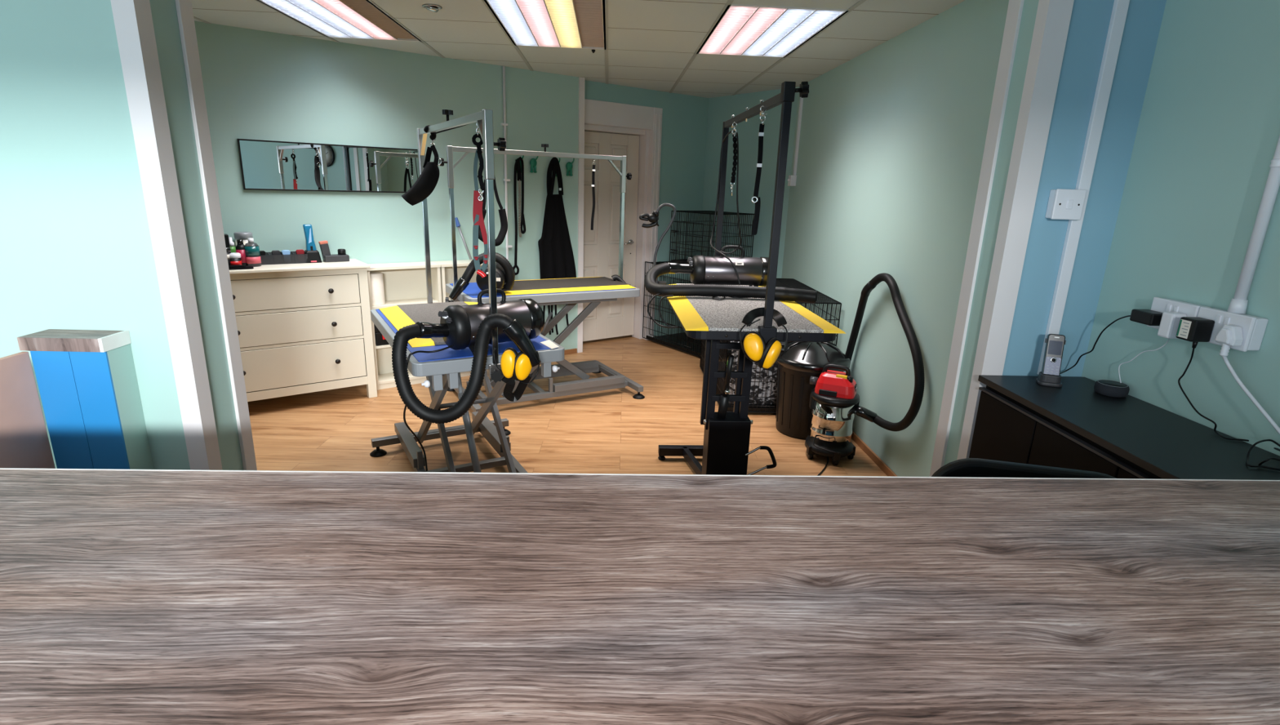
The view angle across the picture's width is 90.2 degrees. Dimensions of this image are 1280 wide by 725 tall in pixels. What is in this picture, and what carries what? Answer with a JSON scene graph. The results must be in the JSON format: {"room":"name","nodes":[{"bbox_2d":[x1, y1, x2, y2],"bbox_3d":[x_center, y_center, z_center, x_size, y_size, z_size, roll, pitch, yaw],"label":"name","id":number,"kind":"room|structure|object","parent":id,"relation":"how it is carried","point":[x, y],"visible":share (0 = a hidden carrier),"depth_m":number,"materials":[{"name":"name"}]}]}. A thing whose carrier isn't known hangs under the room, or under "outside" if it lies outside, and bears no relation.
{"room":"pet grooming salon","nodes":[
{"label":"pet grooming salon","id":0,"kind":"room"},
{"bbox_2d":[0,0,243,470],"bbox_3d":[-2.284,-0.287,2.017,1.740,2.400,0.245,1,16,-3],"label":"wall","id":1,"kind":"structure","parent":0,"point":[77,252],"depth_m":1.89,"materials":[{"name":"green paint"}]},
{"bbox_2d":[110,0,222,470],"bbox_3d":[-1.429,-0.244,1.965,0.060,2.400,0.067,1,16,-3],"label":"trim","id":2,"kind":"structure","parent":1,"relation":"attached to","point":[133,20],"depth_m":1.90,"materials":[{"name":"white paint"}]},
{"bbox_2d":[174,0,257,470],"bbox_3d":[-1.414,-0.298,2.159,0.012,2.400,0.065,1,16,-3],"label":"trim","id":3,"kind":"structure","parent":1,"relation":"attached to","point":[184,7],"depth_m":2.11,"materials":[{"name":"white paint"}]},
{"bbox_2d":[194,21,578,350],"bbox_3d":[-2.220,-1.002,4.604,4.012,2.400,0.200,-10,19,-36],"label":"wall","id":4,"kind":"structure","parent":0,"point":[260,85],"depth_m":4.58,"materials":[{"name":"green paint"}]},
{"bbox_2d":[237,138,419,192],"bbox_3d":[-2.104,-1.353,4.443,1.165,0.314,0.020,-9,19,-36],"label":"wall mirror","id":5,"kind":"object","parent":4,"relation":"attached to","point":[265,165],"visible":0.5,"depth_m":4.39,"materials":[{"name":"clear glass"}]},
{"bbox_2d":[501,66,511,260],"bbox_3d":[-1.097,-1.200,5.271,0.065,2.297,0.031,-10,19,-36],"label":"conduit","id":6,"kind":"object","parent":4,"relation":"attached to","point":[504,124],"visible":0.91,"depth_m":5.14,"materials":[{"name":"white plastic"}]},
{"bbox_2d":[529,155,538,173],"bbox_3d":[-0.880,-1.651,5.283,0.069,0.155,0.049,-6,17,-26],"label":"coat hook","id":7,"kind":"object","parent":4,"relation":"attached to","point":[533,162],"visible":0.88,"depth_m":5.27,"materials":[{"name":"teal plastic"}]},
{"bbox_2d":[565,158,574,176],"bbox_3d":[-0.605,-1.684,5.486,0.069,0.155,0.049,-6,17,-26],"label":"coat hook","id":8,"kind":"object","parent":4,"relation":"attached to","point":[569,165],"visible":0.97,"depth_m":5.48,"materials":[{"name":"teal plastic"}]},
{"bbox_2d":[564,348,577,355],"bbox_3d":[-0.956,-0.051,5.735,0.900,0.045,0.012,-10,19,-36],"label":"baseboard","id":9,"kind":"structure","parent":4,"relation":"attached to","point":[572,350],"depth_m":5.95,"materials":[{"name":"brown wood"}]},
{"bbox_2d":[577,77,585,352],"bbox_3d":[-0.592,-1.275,5.783,0.054,2.400,0.222,-10,19,-36],"label":"trim","id":10,"kind":"structure","parent":4,"relation":"attached to","point":[581,80],"depth_m":5.64,"materials":[{"name":"white paint"}]},
{"bbox_2d":[247,334,887,475],"bbox_3d":[-0.804,0.610,3.639,5.200,0.100,9.650,1,16,-3],"label":"floor","id":11,"kind":"structure","parent":0,"point":[609,431],"depth_m":4.10,"materials":[{"name":"brown wood"}]},
{"bbox_2d":[0,351,55,468],"bbox_3d":[-1.792,0.640,1.338,0.017,1.008,1.396,1,16,-3],"label":"board","id":12,"kind":"object","parent":11,"relation":"on","point":[24,443],"visible":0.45,"depth_m":1.85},
{"bbox_2d":[17,328,153,469],"bbox_3d":[-1.716,0.420,2.055,0.236,1.053,0.111,1,16,-3],"label":"pedestal","id":13,"kind":"object","parent":11,"relation":"on","point":[86,380],"visible":0.61,"depth_m":1.94,"materials":[{"name":"blue paint"}]},
{"bbox_2d":[229,258,377,401],"bbox_3d":[-2.429,-0.183,4.328,1.101,0.955,0.435,-10,19,-36],"label":"dresser","id":14,"kind":"object","parent":11,"relation":"on","point":[304,327],"visible":0.57,"depth_m":4.23,"materials":[{"name":"beige paint"}]},
{"bbox_2d":[224,234,230,247],"bbox_3d":[-2.655,-0.710,4.041,0.095,0.200,0.072,-10,19,-36],"label":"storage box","id":15,"kind":"object","parent":14,"relation":"on","point":[226,236],"visible":0.18,"depth_m":4.02,"materials":[{"name":"black plastic"}]},
{"bbox_2d":[226,247,231,265],"bbox_3d":[-2.604,-0.658,3.993,0.080,0.128,0.080,-10,19,-36],"label":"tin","id":16,"kind":"object","parent":14,"relation":"on","point":[228,249],"visible":0.2,"depth_m":3.98,"materials":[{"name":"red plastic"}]},
{"bbox_2d":[228,236,235,252],"bbox_3d":[-2.631,-0.718,4.110,0.056,0.180,0.056,-10,19,-36],"label":"spray bottle","id":17,"kind":"object","parent":14,"relation":"on","point":[231,242],"visible":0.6,"depth_m":4.09,"materials":[{"name":"white plastic"}]},
{"bbox_2d":[229,252,242,265],"bbox_3d":[-2.563,-0.646,4.028,0.076,0.090,0.076,-10,19,-36],"label":"jar","id":18,"kind":"object","parent":14,"relation":"on","point":[235,257],"visible":0.67,"depth_m":4.00,"materials":[{"name":"red plastic"}]},
{"bbox_2d":[235,239,247,266],"bbox_3d":[-2.545,-0.699,4.072,0.059,0.170,0.059,-10,19,-36],"label":"spray can","id":19,"kind":"object","parent":14,"relation":"on","point":[240,248],"visible":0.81,"depth_m":4.05,"materials":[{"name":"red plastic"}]},
{"bbox_2d":[228,265,253,270],"bbox_3d":[-2.530,-0.595,3.965,0.210,0.027,0.085,-10,19,-36],"label":"pouch","id":20,"kind":"object","parent":14,"relation":"on","point":[230,267],"visible":0.57,"depth_m":3.96,"materials":[{"name":"black fabric"}]},
{"bbox_2d":[233,231,253,245],"bbox_3d":[-2.589,-0.749,4.178,0.104,0.206,0.104,-10,19,-36],"label":"spray bottle","id":21,"kind":"object","parent":14,"relation":"on","point":[243,236],"visible":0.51,"depth_m":4.12,"materials":[{"name":"grey plastic"}]},
{"bbox_2d":[244,237,261,266],"bbox_3d":[-2.492,-0.710,4.097,0.085,0.180,0.085,-10,19,-36],"label":"bottle","id":22,"kind":"object","parent":14,"relation":"on","point":[252,252],"visible":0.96,"depth_m":4.07,"materials":[{"name":"plastic"}]},
{"bbox_2d":[259,249,284,265],"bbox_3d":[-2.464,-0.699,4.233,0.162,0.088,0.075,-10,19,-36],"label":"storage box","id":23,"kind":"object","parent":14,"relation":"on","point":[273,257],"visible":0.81,"depth_m":4.22,"materials":[{"name":"plastic"}]},
{"bbox_2d":[280,249,307,263],"bbox_3d":[-2.348,-0.718,4.317,0.162,0.088,0.075,-10,19,-36],"label":"storage box","id":24,"kind":"object","parent":14,"relation":"on","point":[298,256],"visible":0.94,"depth_m":4.30,"materials":[{"name":"plastic"}]},
{"bbox_2d":[302,224,321,262],"bbox_3d":[-2.254,-0.814,4.363,0.108,0.255,0.098,-10,19,-36],"label":"cordless clipper","id":25,"kind":"object","parent":14,"relation":"on","point":[313,256],"visible":0.94,"depth_m":4.34,"materials":[{"name":"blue plastic"}]},
{"bbox_2d":[318,240,349,262],"bbox_3d":[-2.143,-0.781,4.460,0.179,0.145,0.085,-10,19,-36],"label":"charger","id":26,"kind":"object","parent":14,"relation":"on","point":[341,256],"visible":1,"depth_m":4.43,"materials":[{"name":"grey plastic"}]},
{"bbox_2d":[366,261,441,390],"bbox_3d":[-1.801,-0.290,4.869,0.539,0.914,0.213,-10,19,-36],"label":"shelf unit","id":27,"kind":"object","parent":11,"relation":"on","point":[404,283],"visible":0.3,"depth_m":4.87,"materials":[{"name":"beige paint"}]},
{"bbox_2d":[369,271,385,305],"bbox_3d":[-1.944,-0.541,4.671,0.126,0.228,0.126,1,16,-3],"label":"paper roll","id":28,"kind":"object","parent":27,"relation":"on","point":[376,277],"visible":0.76,"depth_m":4.63,"materials":[{"name":"white paper"}]},
{"bbox_2d":[373,324,389,345],"bbox_3d":[-1.867,-0.272,4.801,0.284,0.239,0.171,-10,19,-36],"label":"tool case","id":29,"kind":"object","parent":27,"relation":"on","point":[380,340],"visible":0.12,"depth_m":4.70,"materials":[{"name":"black plastic"}]},
{"bbox_2d":[431,259,483,377],"bbox_3d":[-1.365,-0.363,5.185,0.540,0.914,0.213,-10,19,-36],"label":"shelf unit","id":30,"kind":"object","parent":11,"relation":"on","point":[446,268],"visible":0.13,"depth_m":5.07,"materials":[{"name":"beige paint"}]},
{"bbox_2d":[454,217,471,259],"bbox_3d":[-1.394,-0.978,5.037,0.133,0.326,0.035,5,16,10],"label":"wand","id":31,"kind":"object","parent":30,"relation":"on","point":[457,223],"visible":1,"depth_m":5.03,"materials":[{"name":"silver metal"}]},
{"bbox_2d":[369,108,564,472],"bbox_3d":[-0.927,-0.287,3.218,0.830,1.846,1.405,-7,18,-29],"label":"table","id":32,"kind":"object","parent":11,"relation":"on","point":[442,369],"visible":0.69,"depth_m":3.11,"materials":[{"name":"silver metal"}]},
{"bbox_2d":[378,301,477,347],"bbox_3d":[-0.992,-0.223,3.349,0.576,0.014,0.970,-7,18,-29],"label":"mat","id":33,"kind":"object","parent":32,"relation":"on","point":[400,316],"visible":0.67,"depth_m":3.41,"materials":[{"name":"grey plastic"}]},
{"bbox_2d":[401,124,467,205],"bbox_3d":[-0.965,-0.976,3.187,0.107,0.419,1.194,-10,19,-36],"label":"sling","id":34,"kind":"object","parent":32,"relation":"hanging from","point":[428,180],"visible":0.83,"depth_m":3.41,"materials":[{"name":"black fabric"}]},
{"bbox_2d":[391,288,544,471],"bbox_3d":[-0.726,0.101,2.801,0.661,0.825,0.473,-4,17,-21],"label":"dryer","id":35,"kind":"object","parent":32,"relation":"on","point":[518,322],"visible":0.96,"depth_m":2.60,"materials":[{"name":"black plastic"}]},
{"bbox_2d":[471,122,488,277],"bbox_3d":[-0.709,-0.708,2.812,0.075,0.670,0.031,1,16,-3],"label":"harness","id":36,"kind":"object","parent":32,"relation":"hanging from","point":[477,216],"visible":0.92,"depth_m":2.82,"materials":[{"name":"fabric"}]},
{"bbox_2d":[493,347,539,401],"bbox_3d":[-0.532,0.062,2.706,0.193,0.279,0.167,8,17,21],"label":"defender","id":37,"kind":"object","parent":32,"relation":"hanging from","point":[513,365],"visible":0.98,"depth_m":2.62,"materials":[{"name":"yellow plastic"}]},
{"bbox_2d":[500,347,517,379],"bbox_3d":[-0.537,0.007,2.635,0.081,0.135,0.063,1,16,-3],"label":"ear cup","id":38,"kind":"object","parent":37,"relation":"on","point":[508,361],"depth_m":2.61,"materials":[{"name":"yellow plastic"}]},
{"bbox_2d":[512,351,532,381],"bbox_3d":[-0.488,0.016,2.642,0.085,0.129,0.075,1,16,-3],"label":"ear cup","id":39,"kind":"object","parent":37,"relation":"on","point":[522,366],"depth_m":2.62,"materials":[{"name":"yellow plastic"}]},
{"bbox_2d":[540,339,559,348],"bbox_3d":[-0.419,-0.083,2.939,0.055,0.002,0.167,-6,17,-26],"label":"paper notice","id":40,"kind":"object","parent":32,"relation":"on","point":[549,344],"visible":1,"depth_m":2.94,"materials":[{"name":"white paper"}]},
{"bbox_2d":[439,143,644,412],"bbox_3d":[-0.694,-0.626,4.577,1.405,1.788,0.830,-7,18,-29],"label":"table","id":41,"kind":"object","parent":11,"relation":"on","point":[615,380],"visible":0.59,"depth_m":4.58,"materials":[{"name":"silver metal"}]},
{"bbox_2d":[478,177,507,246],"bbox_3d":[-0.995,-1.097,4.233,0.226,0.637,0.113,-2,16,-14],"label":"loop","id":42,"kind":"object","parent":41,"relation":"hanging from","point":[504,222],"visible":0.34,"depth_m":4.28,"materials":[{"name":"fabric"}]},
{"bbox_2d":[501,276,635,295],"bbox_3d":[-0.600,-0.570,4.649,0.980,0.014,0.600,-7,18,-29],"label":"mat","id":43,"kind":"object","parent":41,"relation":"on","point":[588,283],"visible":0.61,"depth_m":4.58,"materials":[{"name":"black plastic"}]},
{"bbox_2d":[448,252,515,300],"bbox_3d":[-1.018,-0.589,4.238,0.408,0.317,0.387,3,16,3],"label":"dryer","id":44,"kind":"object","parent":43,"relation":"on","point":[505,273],"visible":0.64,"depth_m":4.10,"materials":[{"name":"black plastic"}]},
{"bbox_2d":[591,159,595,230],"bbox_3d":[-0.337,-1.218,4.610,0.033,0.511,0.025,-7,18,-30],"label":"strap","id":45,"kind":"object","parent":41,"relation":"hanging from","point":[593,166],"visible":1,"depth_m":4.61,"materials":[{"name":"fabric"}]},
{"bbox_2d":[0,467,1279,724],"bbox_3d":[-0.094,0.787,0.931,3.260,1.050,0.658,1,16,-3],"label":"countertop","id":46,"kind":"structure","parent":11,"relation":"on","point":[128,597],"depth_m":0.78,"materials":[{"name":"laminate"}]},
{"bbox_2d":[642,261,731,357],"bbox_3d":[0.583,-0.557,6.298,0.615,0.792,1.029,-10,19,-36],"label":"dog crate","id":47,"kind":"object","parent":11,"relation":"on","point":[680,341],"visible":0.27,"depth_m":6.33,"materials":[{"name":"black metal"}]},
{"bbox_2d":[646,332,730,355],"bbox_3d":[0.573,-0.194,6.401,0.584,0.038,1.004,-10,19,-36],"label":"tray","id":48,"kind":"object","parent":47,"relation":"on","point":[691,350],"depth_m":6.39,"materials":[{"name":"black plastic"}]},
{"bbox_2d":[669,210,754,263],"bbox_3d":[0.660,-1.163,6.024,0.544,0.502,0.609,-10,19,-36],"label":"dog crate","id":49,"kind":"object","parent":47,"relation":"on","point":[682,260],"visible":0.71,"depth_m":5.97,"materials":[{"name":"black metal"}]},
{"bbox_2d":[671,258,688,263],"bbox_3d":[0.667,-0.942,6.096,0.484,0.038,0.584,-10,19,-36],"label":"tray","id":50,"kind":"object","parent":49,"relation":"on","point":[677,260],"depth_m":6.08,"materials":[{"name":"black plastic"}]},
{"bbox_2d":[657,81,835,475],"bbox_3d":[0.470,-0.249,3.113,0.627,1.917,1.282,1,16,-4],"label":"table","id":51,"kind":"object","parent":11,"relation":"on","point":[724,451],"visible":0.64,"depth_m":3.15,"materials":[{"name":"black metal"}]},
{"bbox_2d":[639,203,675,296],"bbox_3d":[0.091,-0.631,3.572,0.205,0.513,0.055,1,16,-3],"label":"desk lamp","id":52,"kind":"object","parent":51,"relation":"attached to","point":[653,218],"visible":0.88,"depth_m":3.52,"materials":[{"name":"grey plastic"}]},
{"bbox_2d":[647,293,678,328],"bbox_3d":[0.130,-0.255,3.123,0.106,0.145,0.209,-10,20,-37],"label":"cable","id":53,"kind":"object","parent":51,"relation":"hanging from","point":[656,295],"visible":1,"depth_m":3.11,"materials":[{"name":"black plastic"}]},
{"bbox_2d":[730,122,737,195],"bbox_3d":[0.475,-1.028,3.228,0.032,0.356,0.031,14,20,37],"label":"leash","id":54,"kind":"object","parent":51,"relation":"hanging from","point":[735,140],"visible":1,"depth_m":3.22,"materials":[{"name":"fabric"}]},
{"bbox_2d":[666,283,845,333],"bbox_3d":[0.474,-0.287,3.120,0.664,0.013,1.192,1,16,-3],"label":"grooming table top","id":55,"kind":"object","parent":51,"relation":"on","point":[694,313],"visible":0.63,"depth_m":2.82,"materials":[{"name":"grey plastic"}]},
{"bbox_2d":[697,295,749,300],"bbox_3d":[0.360,-0.331,3.217,0.396,0.007,0.157,1,16,-3],"label":"loose cable","id":56,"kind":"object","parent":55,"relation":"on","point":[713,298],"visible":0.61,"depth_m":3.23,"materials":[{"name":"black plastic"}]},
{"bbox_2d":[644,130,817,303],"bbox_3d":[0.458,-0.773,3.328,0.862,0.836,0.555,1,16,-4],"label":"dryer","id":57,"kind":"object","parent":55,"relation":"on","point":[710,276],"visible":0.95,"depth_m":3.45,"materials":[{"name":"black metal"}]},
{"bbox_2d":[751,105,767,235],"bbox_3d":[0.498,-0.798,2.669,0.047,0.520,0.026,-12,20,-40],"label":"strap","id":58,"kind":"object","parent":51,"relation":"hanging from","point":[761,134],"visible":0.99,"depth_m":2.67,"materials":[{"name":"fabric"}]},
{"bbox_2d":[739,306,787,368],"bbox_3d":[0.482,-0.097,2.546,0.195,0.222,0.179,1,16,-3],"label":"defender","id":59,"kind":"object","parent":51,"relation":"hanging from","point":[755,348],"visible":0.97,"depth_m":2.49,"materials":[{"name":"yellow plastic"}]},
{"bbox_2d":[742,330,766,362],"bbox_3d":[0.453,-0.061,2.511,0.098,0.123,0.036,10,18,27],"label":"ear cup","id":60,"kind":"object","parent":59,"relation":"on","point":[754,345],"depth_m":2.48,"materials":[{"name":"yellow plastic"}]},
{"bbox_2d":[757,337,782,368],"bbox_3d":[0.511,-0.037,2.514,0.091,0.126,0.078,1,16,-3],"label":"ear cup","id":61,"kind":"object","parent":59,"relation":"on","point":[768,353],"depth_m":2.48,"materials":[{"name":"yellow plastic"}]},
{"bbox_2d":[699,278,841,413],"bbox_3d":[0.947,-0.175,4.946,0.764,0.802,1.203,1,16,-3],"label":"dog crate","id":62,"kind":"object","parent":11,"relation":"on","point":[784,282],"visible":0.22,"depth_m":4.51,"materials":[{"name":"black metal"}]},
{"bbox_2d":[701,365,776,412],"bbox_3d":[0.934,0.189,5.064,0.739,0.038,1.144,1,16,-3],"label":"tray","id":63,"kind":"object","parent":62,"relation":"on","point":[755,408],"depth_m":4.51,"materials":[{"name":"black plastic"}]},
{"bbox_2d":[718,361,775,404],"bbox_3d":[0.931,0.150,5.074,0.600,0.070,0.950,1,16,-3],"label":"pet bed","id":64,"kind":"object","parent":62,"relation":"on","point":[722,381],"visible":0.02,"depth_m":4.99,"materials":[{"name":"grey fabric"}]},
{"bbox_2d":[728,341,786,404],"bbox_3d":[0.940,-0.002,4.787,0.644,0.461,0.624,1,16,-3],"label":"patterned blanket","id":65,"kind":"object","parent":62,"relation":"in","point":[753,369],"visible":0.11,"depth_m":4.51,"materials":[{"name":"grey fabric"}]},
{"bbox_2d":[774,341,850,439],"bbox_3d":[1.104,0.152,4.174,0.484,0.620,0.484,1,16,-3],"label":"dustbin","id":66,"kind":"object","parent":11,"relation":"on","point":[801,361],"visible":0.59,"depth_m":4.02,"materials":[{"name":"black metal"}]},
{"bbox_2d":[804,272,924,475],"bbox_3d":[1.159,0.042,3.670,0.492,1.112,1.054,1,16,-3],"label":"vacuum cleaner","id":67,"kind":"object","parent":11,"relation":"on","point":[834,401],"visible":0.98,"depth_m":3.67,"materials":[{"name":"plastic"}]},
{"bbox_2d":[818,389,836,396],"bbox_3d":[1.084,0.175,3.675,0.100,0.030,0.019,9,17,24],"label":"vent","id":68,"kind":"object","parent":67,"relation":"attached to","point":[822,393],"depth_m":3.67,"materials":[{"name":"black plastic"}]},
{"bbox_2d":[847,375,853,382],"bbox_3d":[1.202,0.094,3.658,0.040,0.033,0.040,1,16,-3],"label":"switch","id":69,"kind":"object","parent":67,"relation":"attached to","point":[850,379],"depth_m":3.64,"materials":[{"name":"black plastic"}]},
{"bbox_2d":[931,457,1116,478],"bbox_3d":[0.834,0.752,1.355,0.538,0.951,0.539,5,16,12],"label":"office chair","id":70,"kind":"object","parent":11,"relation":"on","point":[967,467],"visible":0.16,"depth_m":1.45,"materials":[{"name":"black plastic"}]},
{"bbox_2d":[964,474,1006,477],"bbox_3d":[0.887,0.441,1.464,0.420,0.354,0.056,5,16,12],"label":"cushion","id":71,"kind":"object","parent":70,"relation":"on","point":[965,475],"depth_m":1.45,"materials":[{"name":"black fabric"}]},
{"bbox_2d":[968,374,1279,479],"bbox_3d":[1.317,0.627,1.800,0.366,0.945,0.948,1,16,-3],"label":"base cabinet","id":72,"kind":"object","parent":11,"relation":"on","point":[1073,425],"visible":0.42,"depth_m":1.73,"materials":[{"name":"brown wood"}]},
{"bbox_2d":[1035,333,1066,386],"bbox_3d":[1.313,-0.008,2.024,0.068,0.159,0.073,8,17,20],"label":"cordless phone","id":73,"kind":"object","parent":72,"relation":"on","point":[1050,375],"visible":1,"depth_m":2.02,"materials":[{"name":"grey plastic"}]},
{"bbox_2d":[1059,309,1162,373],"bbox_3d":[1.399,-0.046,1.945,0.116,0.267,0.302,-1,16,-10],"label":"plug adapter","id":74,"kind":"object","parent":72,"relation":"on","point":[1147,317],"visible":0.85,"depth_m":1.81,"materials":[{"name":"black plastic"}]},
{"bbox_2d":[1093,379,1129,397],"bbox_3d":[1.443,0.081,1.951,0.087,0.035,0.087,1,16,-3],"label":"smart speaker","id":75,"kind":"object","parent":72,"relation":"on","point":[1108,388],"visible":1,"depth_m":1.93},
{"bbox_2d":[1175,316,1279,470],"bbox_3d":[1.469,0.078,1.499,0.151,0.282,0.478,4,16,7],"label":"power adapter","id":76,"kind":"object","parent":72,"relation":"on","point":[1195,330],"visible":1,"depth_m":1.65,"materials":[{"name":"black plastic"}]},
{"bbox_2d":[191,0,965,97],"bbox_3d":[-0.850,-2.257,4.752,6.024,0.034,6.034,1,16,-3],"label":"ceiling","id":77,"kind":"structure","parent":0,"point":[654,45],"depth_m":3.91,"materials":[{"name":"tile"}]},
{"bbox_2d":[258,0,422,41],"bbox_3d":[-1.693,-1.977,3.556,0.600,0.079,1.200,1,16,-3],"label":"ceiling light","id":78,"kind":"object","parent":77,"relation":"attached to","point":[342,19],"visible":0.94,"depth_m":3.65,"materials":[{"name":"white plastic"}]},
{"bbox_2d":[422,4,442,12],"bbox_3d":[-1.083,-1.856,3.320,0.100,0.057,0.100,1,16,-3],"label":"spotlight","id":79,"kind":"object","parent":77,"relation":"attached to","point":[433,7],"visible":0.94,"depth_m":3.30,"materials":[{"name":"metal"}]},
{"bbox_2d":[486,0,606,49],"bbox_3d":[-0.495,-1.955,3.620,0.600,0.079,1.200,1,16,-3],"label":"ceiling light","id":80,"kind":"object","parent":77,"relation":"attached to","point":[563,24],"visible":0.98,"depth_m":3.58,"materials":[{"name":"white plastic"}]},
{"bbox_2d":[696,4,848,57],"bbox_3d":[0.703,-1.932,3.683,0.600,0.079,1.200,1,16,-3],"label":"ceiling light","id":81,"kind":"object","parent":77,"relation":"attached to","point":[747,30],"visible":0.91,"depth_m":3.58,"materials":[{"name":"white plastic"}]},
{"bbox_2d":[584,80,708,336],"bbox_3d":[0.026,-1.412,6.352,1.640,2.400,0.200,-10,19,-36],"label":"wall","id":82,"kind":"structure","parent":0,"point":[684,117],"depth_m":6.34,"materials":[{"name":"green paint"}]},
{"bbox_2d":[582,130,639,341],"bbox_3d":[-0.342,-1.186,6.188,0.778,1.972,0.091,-10,19,-36],"label":"door","id":83,"kind":"structure","parent":82,"relation":"in","point":[609,319],"depth_m":6.21,"materials":[{"name":"paint"}]},
{"bbox_2d":[584,98,662,339],"bbox_3d":[-0.268,-1.286,6.142,0.970,2.250,0.212,-10,19,-36],"label":"trim","id":84,"kind":"structure","parent":82,"relation":"attached to","point":[644,122],"depth_m":6.15,"materials":[{"name":"white paint"}]},
{"bbox_2d":[699,86,799,278],"bbox_3d":[1.216,-1.306,6.111,0.200,2.400,1.660,-10,19,-36],"label":"wall","id":85,"kind":"structure","parent":0,"point":[721,109],"depth_m":6.08,"materials":[{"name":"green paint"}]},
{"bbox_2d":[781,0,1279,476],"bbox_3d":[1.563,-0.283,2.463,0.150,2.400,7.650,1,16,-3],"label":"wall","id":86,"kind":"structure","parent":0,"point":[892,139],"depth_m":2.74,"materials":[{"name":"green paint"}]},
{"bbox_2d":[787,97,803,186],"bbox_3d":[1.329,-1.935,5.447,0.065,0.823,0.085,1,16,-3],"label":"conduit","id":87,"kind":"object","parent":86,"relation":"attached to","point":[792,180],"visible":0.97,"depth_m":5.46,"materials":[{"name":"white plastic"}]},
{"bbox_2d":[851,430,897,476],"bbox_3d":[1.369,0.414,4.337,0.014,0.045,3.600,1,16,-3],"label":"baseboard","id":88,"kind":"structure","parent":86,"relation":"attached to","point":[858,441],"depth_m":3.80,"materials":[{"name":"brown wood"}]},
{"bbox_2d":[1118,311,1186,382],"bbox_3d":[1.475,-0.029,1.852,0.052,0.267,0.213,5,16,12],"label":"charger","id":89,"kind":"object","parent":86,"relation":"attached to","point":[1170,321],"visible":0.79,"depth_m":1.74,"materials":[{"name":"white plastic"}]},
{"bbox_2d":[1146,297,1210,328],"bbox_3d":[1.498,-0.128,1.776,0.046,0.087,0.146,1,16,-3],"label":"double socket","id":90,"kind":"object","parent":86,"relation":"attached to","point":[1159,304],"visible":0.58,"depth_m":1.77,"materials":[{"name":"white plastic"}]},
{"bbox_2d":[1197,306,1268,351],"bbox_3d":[1.505,-0.087,1.631,0.046,0.087,0.150,1,16,-3],"label":"double socket","id":91,"kind":"object","parent":86,"relation":"attached to","point":[1253,327],"visible":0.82,"depth_m":1.58,"materials":[{"name":"white plastic"}]},
{"bbox_2d":[1214,324,1279,434],"bbox_3d":[1.472,0.045,1.533,0.038,0.236,0.221,1,16,-3],"label":"plug","id":92,"kind":"object","parent":86,"relation":"attached to","point":[1228,335],"visible":1,"depth_m":1.57,"materials":[{"name":"white plastic"}]},
{"bbox_2d":[1226,135,1279,314],"bbox_3d":[1.528,-0.668,1.464,0.036,1.126,0.036,1,16,-3],"label":"conduit","id":93,"kind":"object","parent":86,"relation":"attached to","point":[1238,304],"visible":1,"depth_m":1.56,"materials":[{"name":"white plastic"}]},
{"bbox_2d":[943,0,1166,465],"bbox_3d":[1.328,-0.213,2.181,0.347,2.400,0.190,1,16,-3],"label":"wall","id":94,"kind":"structure","parent":0,"point":[1090,20],"depth_m":2.00,"materials":[{"name":"blue paint"}]},
{"bbox_2d":[929,0,1024,476],"bbox_3d":[1.147,-0.235,2.240,0.012,2.400,0.068,1,16,-3],"label":"trim","id":95,"kind":"structure","parent":94,"relation":"attached to","point":[1015,9],"depth_m":2.17,"materials":[{"name":"white paint"}]},
{"bbox_2d":[956,0,1074,459],"bbox_3d":[1.184,-0.194,2.095,0.072,2.400,0.052,1,16,-3],"label":"trim","id":96,"kind":"structure","parent":94,"relation":"attached to","point":[1053,17],"depth_m":1.98,"materials":[{"name":"white paint"}]},
{"bbox_2d":[1044,188,1086,220],"bbox_3d":[1.324,-0.491,1.982,0.094,0.091,0.042,1,16,-3],"label":"light switch","id":97,"kind":"object","parent":94,"relation":"attached to","point":[1063,204],"visible":1,"depth_m":1.97,"materials":[{"name":"white plastic"}]},
{"bbox_2d":[1036,0,1129,374],"bbox_3d":[1.382,-0.649,1.955,0.037,1.435,0.016,1,16,-3],"label":"mini trunking","id":98,"kind":"object","parent":94,"relation":"attached to","point":[1120,8],"visible":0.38,"depth_m":1.95,"materials":[{"name":"white plastic"}]},
{"bbox_3d":[-0.982,-1.627,5.206,0.072,0.155,0.058,1,16,-3],"label":"coat hook","id":99,"kind":"object","parent":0,"visible":0},
{"bbox_2d":[512,156,525,275],"bbox_3d":[-1.010,-1.207,5.289,0.132,0.959,0.030,-9,19,-35],"label":"lead","id":100,"kind":"object","parent":99,"relation":"hanging from","point":[517,166],"visible":0.99,"depth_m":5.26,"materials":[{"name":"black fabric"}]},
{"bbox_3d":[-0.711,-1.656,5.407,0.072,0.155,0.058,1,16,-3],"label":"coat hook","id":101,"kind":"object","parent":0,"visible":0},
{"bbox_2d":[537,156,576,334],"bbox_3d":[-0.720,-0.991,5.585,0.384,1.537,0.060,-10,19,-36],"label":"apron","id":102,"kind":"object","parent":101,"relation":"hanging from","point":[557,260],"visible":0.75,"depth_m":5.54,"materials":[{"name":"black fabric"}]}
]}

